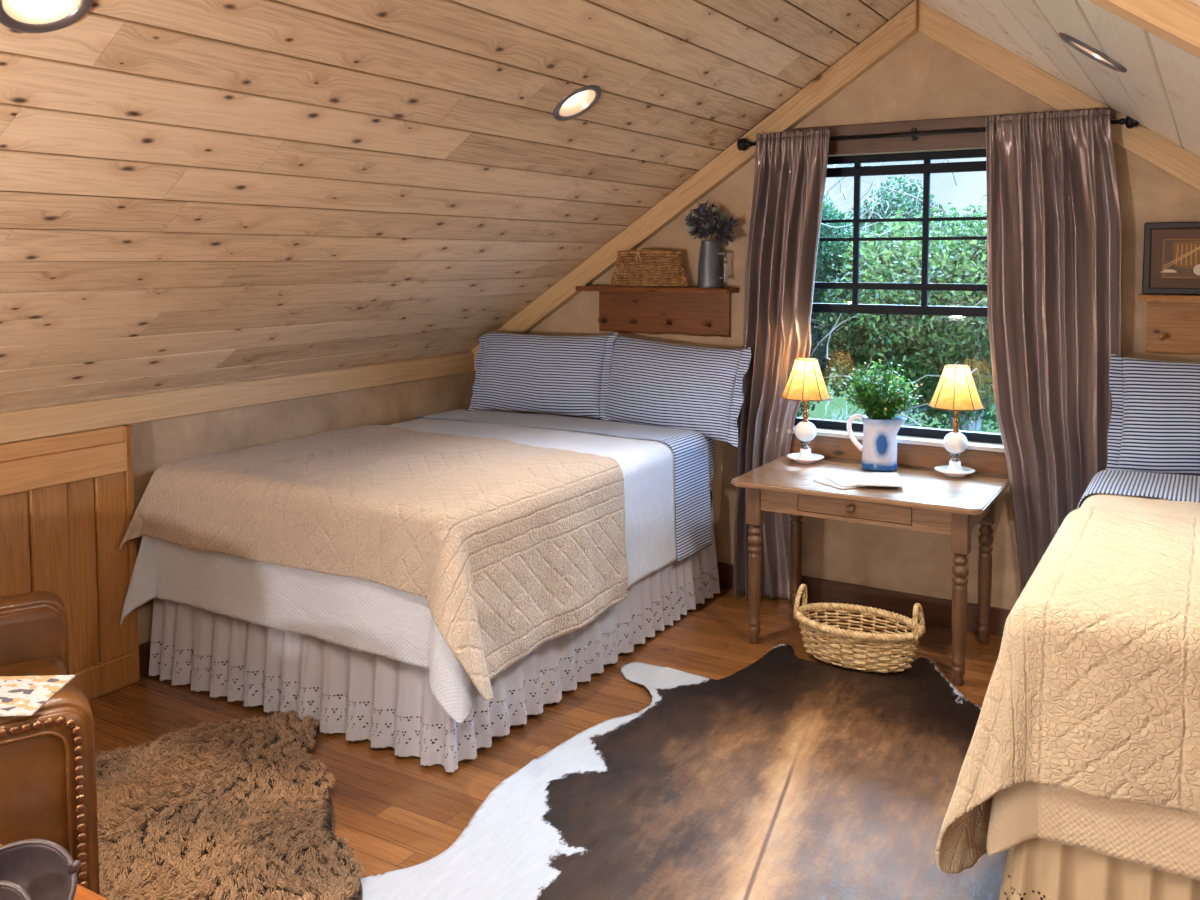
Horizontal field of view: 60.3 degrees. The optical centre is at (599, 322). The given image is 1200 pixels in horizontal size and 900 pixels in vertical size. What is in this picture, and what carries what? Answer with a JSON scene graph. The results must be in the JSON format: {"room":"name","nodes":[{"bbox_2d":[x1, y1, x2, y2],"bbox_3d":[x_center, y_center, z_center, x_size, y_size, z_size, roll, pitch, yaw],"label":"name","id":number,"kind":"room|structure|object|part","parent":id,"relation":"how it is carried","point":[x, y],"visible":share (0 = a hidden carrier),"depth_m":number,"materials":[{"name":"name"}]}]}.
{"room":"attic bedroom","nodes":[
{"label":"attic bedroom","id":0,"kind":"room"},
{"bbox_2d":[0,350,477,643],"bbox_3d":[-2.689,0.905,3.168,0.120,1.295,7.400,2,4,31],"label":"wall","id":1,"kind":"structure","parent":0,"point":[156,443],"depth_m":4.92,"materials":[{"name":"paint"}]},
{"bbox_2d":[0,425,139,700],"bbox_3d":[-2.341,0.994,3.578,0.066,1.067,1.606,2,4,31],"label":"wood paneling","id":2,"kind":"structure","parent":1,"relation":"in","point":[67,501],"depth_m":4.06,"materials":[{"name":"brown wood"}]},
{"bbox_3d":[-2.321,0.582,3.566,0.046,0.120,1.495,2,4,31],"label":"rail","id":3,"kind":"part","parent":2,"relation":"part of","materials":[{"name":"brown wood"}]},
{"bbox_3d":[-2.347,1.018,3.564,0.028,0.780,1.573,2,4,31],"label":"board panel","id":4,"kind":"part","parent":2,"relation":"part of","materials":[{"name":"brown wood"}]},
{"bbox_3d":[-2.321,1.460,3.621,0.046,0.130,1.495,2,4,31],"label":"rail","id":5,"kind":"part","parent":2,"relation":"part of","materials":[{"name":"brown wood"}]},
{"bbox_2d":[139,640,194,675],"bbox_3d":[-1.347,1.354,5.317,0.018,0.130,2.350,2,4,31],"label":"baseboard","id":6,"kind":"structure","parent":1,"relation":"attached to","point":[144,648],"depth_m":4.35,"materials":[{"name":"brown wood"}]},
{"bbox_2d":[0,352,476,443],"bbox_3d":[-2.636,0.431,3.089,0.022,0.115,7.370,2,4,31],"label":"trim","id":7,"kind":"structure","parent":1,"relation":"attached to","point":[38,422],"depth_m":4.58,"materials":[{"name":"brown wood"}]},
{"bbox_2d":[89,583,1045,899],"bbox_3d":[-0.405,1.687,1.853,5.400,0.100,7.600,2,4,31],"label":"floor","id":8,"kind":"structure","parent":0,"point":[397,812],"depth_m":3.92,"materials":[{"name":"brown wood"}]},
{"bbox_2d":[0,591,99,894],"bbox_3d":[-1.908,1.120,2.744,0.940,0.920,1.035,-2,4,-31],"label":"armchair","id":9,"kind":"object","parent":8,"relation":"on","point":[48,764],"visible":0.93,"depth_m":2.52,"materials":[{"name":"brown leather"}]},
{"bbox_3d":[-2.091,1.204,3.148,0.840,0.642,0.150,-2,4,-31],"label":"arm","id":10,"kind":"part","parent":9,"relation":"part of","materials":[{"name":"brown leather"}]},
{"bbox_2d":[0,658,69,685],"bbox_3d":[-1.785,1.178,2.823,0.630,0.215,0.716,-2,4,-31],"label":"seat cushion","id":11,"kind":"object","parent":9,"relation":"on","point":[8,666],"depth_m":3.15,"materials":[{"name":"brown leather"}]},
{"bbox_2d":[0,675,74,715],"bbox_3d":[-1.499,0.919,2.547,0.300,0.004,0.230,0,4,-3],"label":"magazine","id":12,"kind":"object","parent":9,"relation":"on","point":[19,695],"visible":1,"depth_m":2.57,"materials":[{"name":"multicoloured paper"}]},
{"bbox_3d":[-1.641,1.250,2.405,0.840,0.642,0.150,-2,4,-31],"label":"arm","id":13,"kind":"part","parent":9,"relation":"part of","materials":[{"name":"brown leather"}]},
{"bbox_2d":[0,844,107,899],"bbox_3d":[-1.127,1.401,1.619,1.100,0.500,0.890,2,4,31],"label":"coffee table","id":14,"kind":"object","parent":8,"relation":"on","point":[82,893],"visible":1,"depth_m":2.03,"materials":[{"name":"brown wood"}]},
{"bbox_2d":[0,880,31,899],"bbox_3d":[-1.079,1.043,1.771,0.221,0.120,0.114,-1,4,-13],"label":"dish","id":15,"kind":"object","parent":14,"relation":"on","point":[9,890],"visible":1,"depth_m":1.81,"materials":[{"name":"grey metal"}]},
{"bbox_2d":[0,839,80,899],"bbox_3d":[-1.073,1.032,1.833,0.288,0.176,0.133,-1,4,-11],"label":"dish","id":16,"kind":"object","parent":14,"relation":"on","point":[44,868],"visible":0.84,"depth_m":1.88,"materials":[{"name":"grey metal"}]},
{"bbox_2d":[95,708,364,899],"bbox_3d":[-1.229,1.526,3.111,0.902,0.056,1.468,-1,4,-22],"label":"sheepskin rug","id":17,"kind":"object","parent":8,"relation":"on","point":[232,809],"visible":0.93,"depth_m":3.15,"materials":[{"name":"brown fur"}]},
{"bbox_2d":[149,409,719,771],"bbox_3d":[-0.616,1.019,4.824,1.627,0.860,2.252,2,4,31],"label":"bed","id":18,"kind":"object","parent":8,"relation":"on","point":[386,683],"visible":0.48,"depth_m":3.96,"materials":[{"name":"grey fabric"}]},
{"bbox_2d":[120,417,677,723],"bbox_3d":[-0.712,0.895,4.581,1.784,0.635,1.989,2,4,31],"label":"sheet","id":19,"kind":"object","parent":18,"relation":"on","point":[359,615],"visible":0.33,"depth_m":4.03,"materials":[{"name":"white fabric"}]},
{"bbox_2d":[119,425,627,700],"bbox_3d":[-0.829,0.873,4.302,1.905,0.614,1.409,2,4,31],"label":"quilt","id":20,"kind":"object","parent":19,"relation":"on","point":[512,549],"visible":1,"depth_m":3.92,"materials":[{"name":"beige fabric"}]},
{"bbox_2d":[414,409,711,561],"bbox_3d":[-0.238,0.807,5.454,1.659,0.584,0.361,2,4,31],"label":"sheet","id":21,"kind":"object","parent":18,"relation":"on","point":[689,447],"visible":0.98,"depth_m":5.13,"materials":[{"name":"fabric"}]},
{"bbox_2d":[467,332,617,420],"bbox_3d":[-0.330,0.280,5.744,0.904,0.471,0.233,2,4,26],"label":"pillow","id":22,"kind":"object","parent":21,"relation":"on","point":[569,375],"visible":1,"depth_m":5.64,"materials":[{"name":"fabric"}]},
{"bbox_3d":[-0.621,0.738,4.838,1.565,0.300,2.200,2,4,31],"label":"mattress","id":23,"kind":"part","parent":18,"relation":"part of","materials":[{"name":"white fabric"}]},
{"bbox_2d":[592,332,750,447],"bbox_3d":[0.357,0.333,5.382,0.881,0.537,0.236,3,4,35],"label":"pillow","id":24,"kind":"object","parent":18,"relation":"on","point":[652,383],"visible":0.98,"depth_m":5.26,"materials":[{"name":"fabric"}]},
{"bbox_2d":[360,644,1041,899],"bbox_3d":[0.586,1.522,3.482,1.716,0.021,2.539,2,4,27],"label":"cowhide rug","id":25,"kind":"object","parent":8,"relation":"on","point":[783,776],"visible":0.9,"depth_m":3.32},
{"bbox_2d":[793,584,924,672],"bbox_3d":[1.116,1.314,4.473,0.564,0.292,0.375,2,4,31],"label":"wicker basket","id":26,"kind":"object","parent":25,"relation":"on","point":[856,655],"visible":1,"depth_m":4.41,"materials":[{"name":"beige wicker"}]},
{"bbox_3d":[0.896,1.232,4.599,0.036,0.143,0.132,2,4,31],"label":"handle","id":27,"kind":"part","parent":26,"relation":"part of","materials":[{"name":"beige wicker"}]},
{"bbox_3d":[1.336,1.248,4.337,0.035,0.143,0.132,2,4,31],"label":"handle","id":28,"kind":"part","parent":26,"relation":"part of","materials":[{"name":"beige wicker"}]},
{"bbox_2d":[731,456,1008,685],"bbox_3d":[1.218,1.083,4.689,1.090,0.750,0.680,2,4,31],"label":"side table","id":29,"kind":"object","parent":8,"relation":"on","point":[929,501],"visible":0.98,"depth_m":4.53,"materials":[{"name":"brown wood"}]},
{"bbox_3d":[0.703,1.095,4.688,0.066,0.726,0.066,2,4,31],"label":"leg","id":30,"kind":"part","parent":29,"relation":"part of","materials":[{"name":"brown wood"}]},
{"bbox_3d":[0.979,1.065,5.151,0.066,0.726,0.066,2,4,31],"label":"leg","id":31,"kind":"part","parent":29,"relation":"part of","materials":[{"name":"brown wood"}]},
{"bbox_2d":[780,358,831,463],"bbox_3d":[1.006,0.428,5.051,0.230,0.509,0.230,3,5,42],"label":"table lamp","id":32,"kind":"object","parent":29,"relation":"on","point":[805,383],"visible":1,"depth_m":5.00,"materials":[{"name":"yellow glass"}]},
{"bbox_3d":[1.006,0.395,5.049,0.040,0.175,0.040,1,4,19],"label":"stem","id":33,"kind":"part","parent":32,"relation":"part of","materials":[{"name":"gold metal"}]},
{"bbox_3d":[1.006,0.531,5.057,0.108,0.098,0.108,1,4,19],"label":"globe","id":34,"kind":"part","parent":32,"relation":"part of","materials":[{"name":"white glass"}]},
{"bbox_3d":[1.006,0.648,5.065,0.182,0.068,0.179,1,4,19],"label":"dish","id":35,"kind":"part","parent":32,"relation":"part of","materials":[{"name":"white ceramic"}]},
{"bbox_3d":[1.006,0.271,5.041,0.225,0.188,0.225,3,5,42],"label":"lamp shade","id":36,"kind":"part","parent":32,"relation":"part of","materials":[{"name":"beige fabric"}]},
{"bbox_2d":[813,478,865,489],"bbox_3d":[1.121,0.707,4.613,0.270,0.006,0.200,-2,4,-27],"label":"magazine","id":37,"kind":"object","parent":29,"relation":"on","point":[825,481],"visible":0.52,"depth_m":4.55,"materials":[{"name":"white paper"}]},
{"bbox_2d":[824,475,858,486],"bbox_3d":[1.164,0.701,4.604,0.270,0.005,0.200,-1,4,-9],"label":"magazine","id":38,"kind":"object","parent":37,"relation":"on","point":[842,480],"visible":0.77,"depth_m":4.59,"materials":[{"name":"white paper"}]},
{"bbox_2d":[852,472,904,486],"bbox_3d":[1.236,0.694,4.596,0.200,0.005,0.270,1,4,9],"label":"magazine","id":39,"kind":"object","parent":38,"relation":"on","point":[861,478],"visible":1,"depth_m":4.58,"materials":[{"name":"white paper"}]},
{"bbox_3d":[1.067,0.793,4.407,0.040,0.040,0.028,2,4,31],"label":"knob","id":40,"kind":"part","parent":29,"relation":"part of","materials":[{"name":"brown wood"}]},
{"bbox_3d":[1.087,0.794,4.423,0.491,0.073,0.021,2,4,31],"label":"drawer","id":41,"kind":"part","parent":29,"relation":"part of","materials":[{"name":"brown wood"}]},
{"bbox_2d":[846,414,906,471],"bbox_3d":[1.317,0.564,4.906,0.171,0.256,0.246,-3,4,-35],"label":"pitcher","id":42,"kind":"object","parent":29,"relation":"on","point":[878,447],"visible":0.98,"depth_m":4.83,"materials":[{"name":"ceramic"}]},
{"bbox_3d":[1.222,0.523,4.939,0.086,0.178,0.024,2,4,24],"label":"handle","id":43,"kind":"part","parent":42,"relation":"part of","materials":[{"name":"white ceramic"}]},
{"bbox_2d":[841,359,922,419],"bbox_3d":[1.328,0.342,4.875,0.363,0.337,0.290,3,5,43],"label":"plant","id":44,"kind":"object","parent":42,"relation":"in","point":[876,405],"visible":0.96,"depth_m":4.84,"materials":[{"name":"green plant"}]},
{"bbox_2d":[928,364,984,477],"bbox_3d":[1.633,0.448,4.739,0.230,0.509,0.230,-3,5,-42],"label":"table lamp","id":45,"kind":"object","parent":29,"relation":"on","point":[956,391],"visible":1,"depth_m":4.69,"materials":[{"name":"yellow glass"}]},
{"bbox_3d":[1.633,0.668,4.753,0.182,0.068,0.179,2,4,25],"label":"dish","id":46,"kind":"part","parent":45,"relation":"part of","materials":[{"name":"white ceramic"}]},
{"bbox_3d":[1.633,0.551,4.746,0.108,0.098,0.108,2,4,25],"label":"globe","id":47,"kind":"part","parent":45,"relation":"part of","materials":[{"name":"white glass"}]},
{"bbox_3d":[1.633,0.415,4.737,0.040,0.175,0.040,2,4,25],"label":"stem","id":48,"kind":"part","parent":45,"relation":"part of","materials":[{"name":"gold metal"}]},
{"bbox_3d":[1.633,0.291,4.730,0.225,0.188,0.225,-3,5,-42],"label":"lamp shade","id":49,"kind":"part","parent":45,"relation":"part of","materials":[{"name":"beige fabric"}]},
{"bbox_3d":[1.473,1.123,4.230,0.066,0.726,0.066,2,4,31],"label":"leg","id":50,"kind":"part","parent":29,"relation":"part of","materials":[{"name":"brown wood"}]},
{"bbox_3d":[1.750,1.094,4.693,0.066,0.726,0.066,2,4,31],"label":"leg","id":51,"kind":"part","parent":29,"relation":"part of","materials":[{"name":"brown wood"}]},
{"bbox_2d":[999,838,1199,899],"bbox_3d":[2.260,1.125,3.133,1.642,0.860,2.215,2,4,31],"label":"bed","id":52,"kind":"object","parent":8,"relation":"on","point":[1058,871],"visible":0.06,"depth_m":2.56,"materials":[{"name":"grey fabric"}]},
{"bbox_2d":[987,494,1199,880],"bbox_3d":[2.102,1.002,2.902,1.617,0.636,1.720,2,4,31],"label":"blanket","id":53,"kind":"object","parent":52,"relation":"on","point":[1164,839],"visible":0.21,"depth_m":2.52,"materials":[{"name":"beige fabric"}]},
{"bbox_2d":[936,507,1199,872],"bbox_3d":[1.916,1.051,2.690,1.746,0.762,1.282,2,4,31],"label":"quilt","id":54,"kind":"object","parent":53,"relation":"on","point":[1093,689],"visible":0.99,"depth_m":2.52,"materials":[{"name":"beige fabric"}]},
{"bbox_2d":[1077,470,1199,508],"bbox_3d":[2.592,0.837,3.695,1.611,0.425,0.481,2,4,31],"label":"sheet","id":55,"kind":"object","parent":52,"relation":"on","point":[1176,487],"visible":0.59,"depth_m":3.94,"materials":[{"name":"fabric"}]},
{"bbox_2d":[1106,353,1199,475],"bbox_3d":[2.537,0.395,4.097,0.951,0.505,0.226,2,4,25],"label":"pillow","id":56,"kind":"object","parent":52,"relation":"on","point":[1154,426],"visible":1,"depth_m":4.19,"materials":[{"name":"fabric"}]},
{"bbox_2d":[0,0,1199,408],"bbox_3d":[-0.405,-0.428,1.720,5.281,1.787,7.398,2,4,31],"label":"ceiling","id":57,"kind":"structure","parent":0,"point":[192,192],"depth_m":3.61,"materials":[{"name":"brown wood"}]},
{"bbox_2d":[0,0,93,32],"bbox_3d":[-1.200,-0.724,2.223,0.194,0.174,0.196,-1,4,-13],"label":"recessed light","id":58,"kind":"object","parent":57,"relation":"in","point":[27,16],"visible":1,"depth_m":2.29,"materials":[{"name":"grey glass"}]},
{"bbox_2d":[553,85,601,120],"bbox_3d":[-0.087,-0.871,3.975,0.194,0.174,0.196,-1,4,-13],"label":"recessed light","id":59,"kind":"object","parent":57,"relation":"in","point":[578,102],"visible":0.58,"depth_m":4.03,"materials":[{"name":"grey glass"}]},
{"bbox_2d":[1059,33,1126,72],"bbox_3d":[1.381,-0.784,2.894,0.198,0.174,0.191,-1,4,-20],"label":"recessed light","id":60,"kind":"object","parent":57,"relation":"in","point":[1080,46],"visible":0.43,"depth_m":2.90,"materials":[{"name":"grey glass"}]},
{"bbox_2d":[1088,0,1199,57],"bbox_3d":[1.035,-0.390,1.591,2.593,1.809,0.110,2,4,31],"label":"trim","id":61,"kind":"structure","parent":57,"relation":"attached to","point":[1176,22],"depth_m":1.62,"materials":[{"name":"brown wood"}]},
{"bbox_2d":[482,0,1199,609],"bbox_3d":[1.531,-0.099,4.994,5.440,3.070,0.160,2,4,31],"label":"wall","id":62,"kind":"structure","parent":0,"point":[922,78],"depth_m":4.96,"materials":[{"name":"paint"}]},
{"bbox_2d":[575,285,738,336],"bbox_3d":[0.294,-0.062,5.549,0.910,0.263,0.156,2,4,31],"label":"wall shelf","id":63,"kind":"object","parent":62,"relation":"attached to","point":[691,311],"visible":1,"depth_m":5.56,"materials":[{"name":"brown wood"}]},
{"bbox_2d":[610,248,688,286],"bbox_3d":[0.263,-0.299,5.545,0.478,0.204,0.161,2,4,31],"label":"lidded basket","id":64,"kind":"object","parent":63,"relation":"on","point":[643,252],"visible":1,"depth_m":5.50,"materials":[{"name":"brown wicker"}]},
{"bbox_3d":[0.261,-0.380,5.542,0.368,0.034,0.118,2,4,31],"label":"lid","id":65,"kind":"part","parent":64,"relation":"part of","materials":[{"name":"brown wicker"}]},
{"bbox_2d":[697,240,727,287],"bbox_3d":[0.583,-0.305,5.354,0.160,0.244,0.128,2,4,31],"label":"pitcher","id":66,"kind":"object","parent":63,"relation":"on","point":[709,265],"visible":1,"depth_m":5.31,"materials":[{"name":"metal"}]},
{"bbox_2d":[685,201,737,245],"bbox_3d":[0.563,-0.500,5.305,0.304,0.265,0.153,2,4,31],"label":"plant","id":67,"kind":"object","parent":66,"relation":"in","point":[710,226],"visible":1,"depth_m":5.29,"materials":[{"name":"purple plant"}]},
{"bbox_3d":[0.561,-0.480,5.311,0.232,0.223,0.067,2,4,31],"label":"stem","id":68,"kind":"part","parent":67,"relation":"part of","materials":[{"name":"brown"}]},
{"bbox_3d":[0.628,-0.296,5.328,0.050,0.139,0.028,2,4,31],"label":"handle","id":69,"kind":"part","parent":66,"relation":"part of","materials":[{"name":"metal"}]},
{"bbox_2d":[472,0,917,371],"bbox_3d":[0.359,-0.602,5.532,2.605,1.883,0.061,2,4,31],"label":"trim","id":70,"kind":"structure","parent":62,"relation":"attached to","point":[903,25],"depth_m":5.34,"materials":[{"name":"brown wood"}]},
{"bbox_2d":[693,562,1010,636],"bbox_3d":[1.485,1.373,5.010,5.200,0.130,0.018,2,4,31],"label":"baseboard","id":71,"kind":"structure","parent":62,"relation":"attached to","point":[936,611],"depth_m":5.05,"materials":[{"name":"brown wood"}]},
{"bbox_2d":[776,107,1115,475],"bbox_3d":[1.519,-0.137,4.972,1.700,1.640,0.185,2,4,31],"label":"window","id":72,"kind":"structure","parent":62,"relation":"in","point":[984,452],"depth_m":4.96,"materials":[{"name":"black paint"}]},
{"bbox_3d":[1.534,0.564,5.001,1.380,0.022,0.175,2,4,31],"label":"sill","id":73,"kind":"part","parent":72,"relation":"part of","materials":[{"name":"brown wood"}]},
{"bbox_3d":[1.556,-0.134,4.994,1.340,1.370,0.050,2,4,31],"label":"frame","id":74,"kind":"part","parent":72,"relation":"part of","materials":[{"name":"black paint"}]},
{"bbox_3d":[1.556,-0.401,4.977,1.280,0.725,0.050,2,4,31],"label":"sash rail","id":75,"kind":"part","parent":72,"relation":"part of","materials":[{"name":"black metal"}]},
{"bbox_2d":[737,116,1138,150],"bbox_3d":[1.484,-0.877,4.787,1.816,0.070,0.106,2,4,31],"label":"curtain rod","id":76,"kind":"object","parent":72,"relation":"attached to","point":[743,144],"visible":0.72,"depth_m":4.79,"materials":[{"name":"black metal"}]},
{"bbox_2d":[733,128,829,603],"bbox_3d":[0.908,0.237,5.179,0.481,2.365,0.145,2,4,31],"label":"curtain","id":77,"kind":"object","parent":76,"relation":"hanging from","point":[791,168],"visible":0.84,"depth_m":5.20,"materials":[{"name":"brown fabric"}]},
{"bbox_3d":[1.473,-0.873,4.769,1.660,0.018,0.018,2,4,31],"label":"rod","id":78,"kind":"part","parent":76,"relation":"part of","materials":[{"name":"black metal"}]},
{"bbox_2d":[986,108,1120,593],"bbox_3d":[1.975,0.272,4.548,0.564,2.375,0.123,2,4,31],"label":"curtain","id":79,"kind":"object","parent":76,"relation":"hanging from","point":[1054,216],"visible":0.79,"depth_m":4.53,"materials":[{"name":"brown fabric"}]},
{"bbox_3d":[1.483,-0.882,4.863,1.700,0.140,0.027,2,4,31],"label":"head casing","id":80,"kind":"part","parent":72,"relation":"part of","materials":[{"name":"brown wood"}]},
{"bbox_2d":[918,1,1199,190],"bbox_3d":[2.601,-0.521,4.221,2.600,1.887,0.021,2,4,31],"label":"trim","id":81,"kind":"structure","parent":62,"relation":"attached to","point":[1176,161],"depth_m":4.56,"materials":[{"name":"brown wood"}]},
{"bbox_2d":[1138,294,1199,354],"bbox_3d":[2.632,0.023,4.157,0.825,0.260,0.157,2,4,31],"label":"wall shelf","id":82,"kind":"object","parent":62,"relation":"attached to","point":[1172,321],"visible":0.99,"depth_m":4.34,"materials":[{"name":"brown wood"}]},
{"bbox_2d":[1142,222,1199,294],"bbox_3d":[2.535,-0.265,4.241,0.540,0.302,0.039,2,4,31],"label":"framed picture","id":83,"kind":"object","parent":82,"relation":"on","point":[1171,254],"visible":1,"depth_m":4.32,"materials":[{"name":"black wood"}]},
{"bbox_2d":[1161,240,1199,276],"bbox_3d":[2.529,-0.265,4.239,0.398,0.154,0.010,2,4,31],"label":"print","id":84,"kind":"object","parent":83,"relation":"attached to","point":[1179,258],"depth_m":4.30,"materials":[{"name":"brown paper"}]},
{"label":"outside","id":85,"kind":"structure","parent":0,"visible":0},
{"bbox_2d":[799,361,999,432],"bbox_3d":[21.430,1.970,45.929,110.000,0.200,89.500,2,4,31],"label":"ground","id":86,"kind":"structure","parent":85,"point":[819,412],"depth_m":32.03,"materials":[{"name":"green plant"}]},
{"bbox_2d":[800,189,866,418],"bbox_3d":[1.815,0.554,19.533,6.633,7.814,6.868,3,5,42],"label":"tree","id":87,"kind":"object","parent":86,"relation":"on","point":[866,189],"visible":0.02,"depth_m":18.10,"materials":[{"name":"brown plant"}]},
{"bbox_2d":[826,391,922,426],"bbox_3d":[1.977,2.612,9.565,3.381,4.542,3.256,0,4,-5],"label":"tree","id":88,"kind":"object","parent":86,"relation":"on","point":[845,391],"visible":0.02,"depth_m":9.81,"materials":[{"name":"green plant"}]},
{"bbox_2d":[797,163,955,417],"bbox_3d":[2.434,0.502,13.395,4.214,5.878,4.376,0,4,-1],"label":"tree","id":89,"kind":"object","parent":86,"relation":"on","point":[827,230],"visible":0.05,"depth_m":12.68,"materials":[{"name":"green plant"}]},
{"bbox_2d":[799,159,986,431],"bbox_3d":[5.192,-0.002,17.924,6.182,8.684,5.018,-2,4,-29],"label":"tree","id":90,"kind":"object","parent":86,"relation":"on","point":[903,206],"visible":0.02,"depth_m":17.43,"materials":[{"name":"green plant"}]},
{"bbox_2d":[810,180,999,432],"bbox_3d":[4.431,0.876,12.282,4.560,5.372,4.722,1,4,10],"label":"tree","id":91,"kind":"object","parent":86,"relation":"on","point":[927,343],"visible":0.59,"depth_m":11.25,"materials":[{"name":"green plant"}]}
]}

